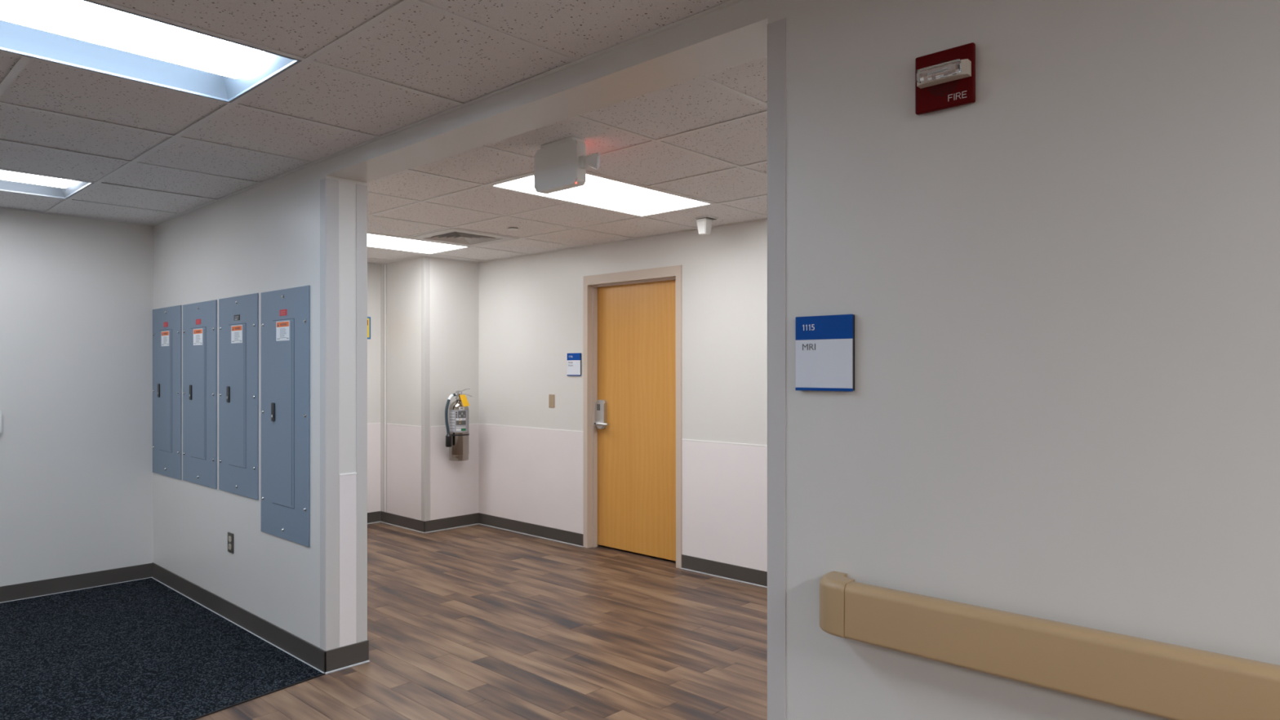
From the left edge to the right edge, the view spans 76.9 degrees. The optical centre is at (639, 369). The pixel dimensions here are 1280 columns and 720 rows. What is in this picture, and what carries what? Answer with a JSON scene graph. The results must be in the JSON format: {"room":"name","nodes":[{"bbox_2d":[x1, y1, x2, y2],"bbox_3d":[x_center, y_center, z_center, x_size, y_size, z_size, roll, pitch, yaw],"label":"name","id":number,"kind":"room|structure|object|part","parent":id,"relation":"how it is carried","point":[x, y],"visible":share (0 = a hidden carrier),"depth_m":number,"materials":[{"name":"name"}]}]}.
{"room":"hospital corridor","nodes":[
{"label":"hospital corridor","id":0,"kind":"room"},
{"bbox_2d":[0,208,153,586],"bbox_3d":[-5.403,0.103,3.299,0.120,2.620,6.040,0,0,43],"label":"wall","id":1,"kind":"structure","parent":0,"point":[77,293],"depth_m":5.14,"materials":[{"name":"paint"}]},
{"bbox_2d":[0,410,1,432],"bbox_3d":[-3.897,0.315,4.804,0.025,0.140,0.147,0,0,43],"label":"wall plate","id":2,"kind":"object","parent":1,"relation":"attached to","point":[0,411],"visible":1,"depth_m":4.85,"materials":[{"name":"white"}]},
{"bbox_2d":[0,563,151,603],"bbox_3d":[-5.323,1.361,3.288,0.013,0.103,5.934,0,0,43],"label":"baseboard","id":3,"kind":"structure","parent":1,"relation":"attached to","point":[96,579],"depth_m":5.13,"materials":[{"name":"rubber"}]},
{"bbox_2d":[367,262,380,512],"bbox_3d":[-2.844,0.103,7.074,0.124,2.620,2.562,0,0,43],"label":"wall","id":4,"kind":"structure","parent":0,"point":[373,269],"depth_m":7.41,"materials":[{"name":"paint"}]},
{"bbox_2d":[367,316,370,338],"bbox_3d":[-2.559,-0.379,7.287,0.008,0.203,0.272,0,0,43],"label":"poster","id":5,"kind":"object","parent":4,"relation":"attached to","point":[368,317],"visible":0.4,"depth_m":7.37,"materials":[{"name":"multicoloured paper"}]},
{"bbox_2d":[367,511,380,524],"bbox_3d":[-3.035,1.361,6.775,0.013,0.103,1.863,0,0,43],"label":"baseboard","id":6,"kind":"structure","parent":4,"relation":"attached to","point":[373,517],"depth_m":7.41,"materials":[{"name":"rubber"}]},
{"bbox_2d":[0,0,767,264],"bbox_3d":[-1.206,-1.130,1.346,10.400,0.314,8.920,0,0,43],"label":"ceiling","id":7,"kind":"structure","parent":0,"point":[369,71],"depth_m":3.17,"materials":[{"name":"grey"}]},
{"bbox_2d":[0,168,93,199],"bbox_3d":[-3.470,-1.023,3.971,0.590,0.101,1.199,0,0,43],"label":"light","id":8,"kind":"object","parent":7,"relation":"attached to","point":[10,181],"visible":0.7,"depth_m":4.37,"materials":[{"name":"white plastic"}]},
{"bbox_2d":[0,0,302,102],"bbox_3d":[-1.688,-1.023,2.306,0.590,0.101,1.199,0,0,43],"label":"light","id":9,"kind":"object","parent":7,"relation":"attached to","point":[84,34],"visible":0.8,"depth_m":2.52,"materials":[{"name":"white plastic"}]},
{"bbox_2d":[367,232,471,253],"bbox_3d":[-1.965,-1.003,6.173,0.586,0.061,1.195,0,0,43],"label":"panel light","id":10,"kind":"object","parent":7,"relation":"attached to","point":[376,241],"visible":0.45,"depth_m":6.34,"materials":[{"name":"white plastic"}]},
{"bbox_2d":[406,227,519,247],"bbox_3d":[-1.312,-1.022,5.980,0.586,0.103,0.586,0,0,43],"label":"ceiling vent","id":11,"kind":"object","parent":7,"relation":"in","point":[451,236],"visible":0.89,"depth_m":5.99,"materials":[{"name":"grey metal"}]},
{"bbox_2d":[506,226,519,231],"bbox_3d":[-0.876,-0.972,5.580,0.084,0.011,0.084,0,0,43],"label":"sprinkler cover","id":12,"kind":"object","parent":7,"relation":"attached to","point":[512,228],"visible":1,"depth_m":5.56,"materials":[{"name":"white plastic"}]},
{"bbox_2d":[533,136,599,194],"bbox_3d":[-0.323,-0.875,3.469,0.428,0.203,0.087,0,0,43],"label":"exit light","id":13,"kind":"object","parent":7,"relation":"hanging from","point":[562,164],"visible":1,"depth_m":3.42,"materials":[{"name":"white plastic"}]},
{"bbox_2d":[488,173,713,217],"bbox_3d":[-0.184,-1.003,4.508,0.586,0.061,1.195,0,0,43],"label":"panel light","id":14,"kind":"object","parent":7,"relation":"attached to","point":[597,192],"visible":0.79,"depth_m":4.54,"materials":[{"name":"white plastic"}]},
{"bbox_2d":[694,215,717,235],"bbox_3d":[0.427,-0.922,5.185,0.104,0.109,0.104,0,0,43],"label":"ceiling sensor","id":15,"kind":"object","parent":7,"relation":"attached to","point":[704,223],"visible":1,"depth_m":5.16,"materials":[{"name":"white plastic"}]},
{"bbox_3d":[0.427,-0.972,5.185,0.104,0.010,0.104,0,0,43],"label":"mounting plate","id":16,"kind":"part","parent":15,"relation":"part of","materials":[{"name":"white plastic"}]},
{"bbox_2d":[380,256,478,520],"bbox_3d":[-1.893,0.103,7.460,0.746,2.620,0.699,0,0,43],"label":"wall column","id":17,"kind":"structure","parent":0,"point":[429,305],"depth_m":7.17,"materials":[{"name":"paint"}]},
{"bbox_3d":[-2.339,0.173,7.406,0.058,2.272,0.002,0,0,43],"label":"joint trim","id":18,"kind":"part","parent":17,"relation":"part of","materials":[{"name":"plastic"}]},
{"bbox_2d":[380,511,478,533],"bbox_3d":[-1.936,1.361,7.403,0.749,0.103,0.570,0,0,43],"label":"baseboard","id":19,"kind":"structure","parent":17,"relation":"attached to","point":[437,525],"depth_m":7.16,"materials":[{"name":"rubber"}]},
{"bbox_2d":[444,388,471,461],"bbox_3d":[-1.586,0.483,7.063,0.208,0.625,0.239,0,0,-4],"label":"fire extinguisher","id":20,"kind":"object","parent":17,"relation":"attached to","point":[457,429],"visible":1,"depth_m":7.00,"materials":[{"name":"silver metal"}]},
{"bbox_3d":[-1.554,0.464,7.005,0.085,0.038,0.011,0,0,-26],"label":"instruction panel","id":21,"kind":"part","parent":20,"relation":"part of","materials":[{"name":"grey paper"}]},
{"bbox_3d":[-1.545,0.391,7.008,0.068,0.060,0.007,0,0,-32],"label":"picture panel","id":22,"kind":"part","parent":20,"relation":"part of","materials":[{"name":"grey paper"}]},
{"bbox_2d":[195,522,767,719],"bbox_3d":[-1.206,1.473,1.346,10.400,0.120,8.920,0,0,43],"label":"floor","id":23,"kind":"structure","parent":0,"point":[474,622],"depth_m":4.21,"materials":[{"name":"brown wood"}]},
{"bbox_2d":[0,577,324,719],"bbox_3d":[-4.094,1.409,2.140,3.376,0.007,5.936,0,0,43],"label":"carpet","id":24,"kind":"object","parent":23,"relation":"on","point":[143,649],"visible":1,"depth_m":3.90,"materials":[{"name":"black carpet"}]},
{"bbox_2d":[478,219,767,571],"bbox_3d":[1.970,0.103,4.237,9.508,2.620,0.134,0,0,43],"label":"wall","id":25,"kind":"structure","parent":0,"point":[531,308],"depth_m":5.95,"materials":[{"name":"paint"}]},
{"bbox_2d":[548,394,554,408],"bbox_3d":[-0.730,0.262,6.670,0.068,0.110,0.007,0,0,43],"label":"blank plate","id":26,"kind":"object","parent":25,"relation":"attached to","point":[551,397],"visible":1,"depth_m":6.67,"materials":[{"name":"beige plastic"}]},
{"bbox_2d":[567,352,581,375],"bbox_3d":[-0.529,-0.040,6.477,0.157,0.181,0.014,0,0,43],"label":"room sign","id":27,"kind":"object","parent":25,"relation":"attached to","point":[574,360],"visible":1,"depth_m":6.47,"materials":[{"name":"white plastic"}]},
{"bbox_2d":[478,512,767,587],"bbox_3d":[1.959,1.361,4.152,9.408,0.103,0.013,0,0,43],"label":"baseboard","id":28,"kind":"structure","parent":25,"relation":"attached to","point":[713,568],"depth_m":5.70,"materials":[{"name":"rubber"}]},
{"bbox_2d":[583,265,681,568],"bbox_3d":[-0.002,0.313,6.138,1.018,2.200,0.232,0,0,43],"label":"door","id":29,"kind":"structure","parent":25,"relation":"in","point":[633,319],"depth_m":6.17,"materials":[{"name":"wood"}]},
{"bbox_3d":[-0.299,0.426,6.321,0.135,0.034,0.051,0,0,43],"label":"lever","id":30,"kind":"part","parent":29,"relation":"part of","materials":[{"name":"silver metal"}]},
{"bbox_2d":[153,0,1279,719],"bbox_3d":[-0.107,0.103,2.624,10.340,2.620,0.211,0,0,43],"label":"wall partition","id":31,"kind":"structure","parent":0,"point":[1060,284],"depth_m":1.74,"materials":[{"name":"paint"}]},
{"bbox_2d":[152,305,182,479],"bbox_3d":[-3.095,0.145,5.263,0.559,1.101,0.017,0,0,43],"label":"electrical panel","id":32,"kind":"object","parent":31,"relation":"attached to","point":[166,322],"visible":1,"depth_m":5.24,"materials":[{"name":"metal"}]},
{"bbox_3d":[-3.099,0.138,5.269,0.247,0.789,0.004,0,0,43],"label":"panel door","id":33,"kind":"part","parent":32,"relation":"part of","materials":[{"name":"metal"}]},
{"bbox_2d":[182,299,217,488],"bbox_3d":[-2.659,0.145,4.855,0.559,1.096,0.017,0,0,43],"label":"electrical panel","id":34,"kind":"object","parent":31,"relation":"attached to","point":[199,319],"visible":1,"depth_m":4.84,"materials":[{"name":"metal"}]},
{"bbox_3d":[-2.661,0.142,4.860,0.251,0.784,0.004,0,0,43],"label":"panel door","id":35,"kind":"part","parent":34,"relation":"part of","materials":[{"name":"metal"}]},
{"bbox_2d":[227,532,233,553],"bbox_3d":[-2.297,0.972,4.522,0.078,0.110,0.009,0,0,43],"label":"wall outlet","id":36,"kind":"object","parent":31,"relation":"attached to","point":[230,535],"visible":1,"depth_m":4.51,"materials":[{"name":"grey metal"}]},
{"bbox_2d":[218,293,258,500],"bbox_3d":[-2.223,0.143,4.448,0.545,1.095,0.017,0,0,43],"label":"electrical panel","id":37,"kind":"object","parent":31,"relation":"attached to","point":[238,316],"visible":1,"depth_m":4.43,"materials":[{"name":"metal"}]},
{"bbox_3d":[-2.222,0.142,4.449,0.242,0.783,0.004,0,0,43],"label":"panel door","id":38,"kind":"part","parent":37,"relation":"part of","materials":[{"name":"metal"}]},
{"bbox_2d":[151,562,369,674],"bbox_3d":[-2.305,1.360,4.673,2.530,0.106,0.228,0,0,43],"label":"baseboard","id":39,"kind":"structure","parent":31,"relation":"attached to","point":[341,658],"depth_m":4.15,"materials":[{"name":"rubber"}]},
{"bbox_2d":[260,284,310,546],"bbox_3d":[-1.787,0.223,4.041,0.560,1.251,0.017,0,0,43],"label":"electrical panel","id":40,"kind":"object","parent":31,"relation":"attached to","point":[285,313],"visible":1,"depth_m":4.02,"materials":[{"name":"metal"}]},
{"bbox_2d":[276,328,288,339],"bbox_3d":[-1.790,-0.178,4.042,0.137,0.054,0.001,0,0,43],"label":"print","id":41,"kind":"object","parent":40,"relation":"attached to","point":[282,333],"depth_m":4.04,"materials":[{"name":"white paper"}]},
{"bbox_3d":[-1.788,0.217,4.044,0.248,0.931,0.004,0,0,43],"label":"panel door","id":42,"kind":"part","parent":40,"relation":"part of","materials":[{"name":"metal"}]},
{"bbox_2d":[795,314,854,391],"bbox_3d":[0.447,-0.039,1.955,0.155,0.182,0.014,0,0,43],"label":"room sign","id":43,"kind":"object","parent":31,"relation":"attached to","point":[825,344],"visible":1,"depth_m":1.94,"materials":[{"name":"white plastic"}]},
{"bbox_3d":[0.450,-0.040,1.956,0.151,0.179,0.008,0,0,43],"label":"plate","id":44,"kind":"part","parent":43,"relation":"part of","materials":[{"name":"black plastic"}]},
{"bbox_2d":[915,42,975,115],"bbox_3d":[0.649,-0.628,1.736,0.129,0.126,0.057,0,0,43],"label":"fire alarm","id":45,"kind":"object","parent":31,"relation":"attached to","point":[944,79],"visible":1,"depth_m":1.73,"materials":[{"name":"red plastic"}]},
{"bbox_2d":[819,571,1279,719],"bbox_3d":[1.978,0.549,0.471,4.253,0.126,0.090,0,0,43],"label":"handrail","id":46,"kind":"object","parent":31,"relation":"attached to","point":[1168,681],"visible":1,"depth_m":1.52,"materials":[{"name":"plastic"}]}
]}

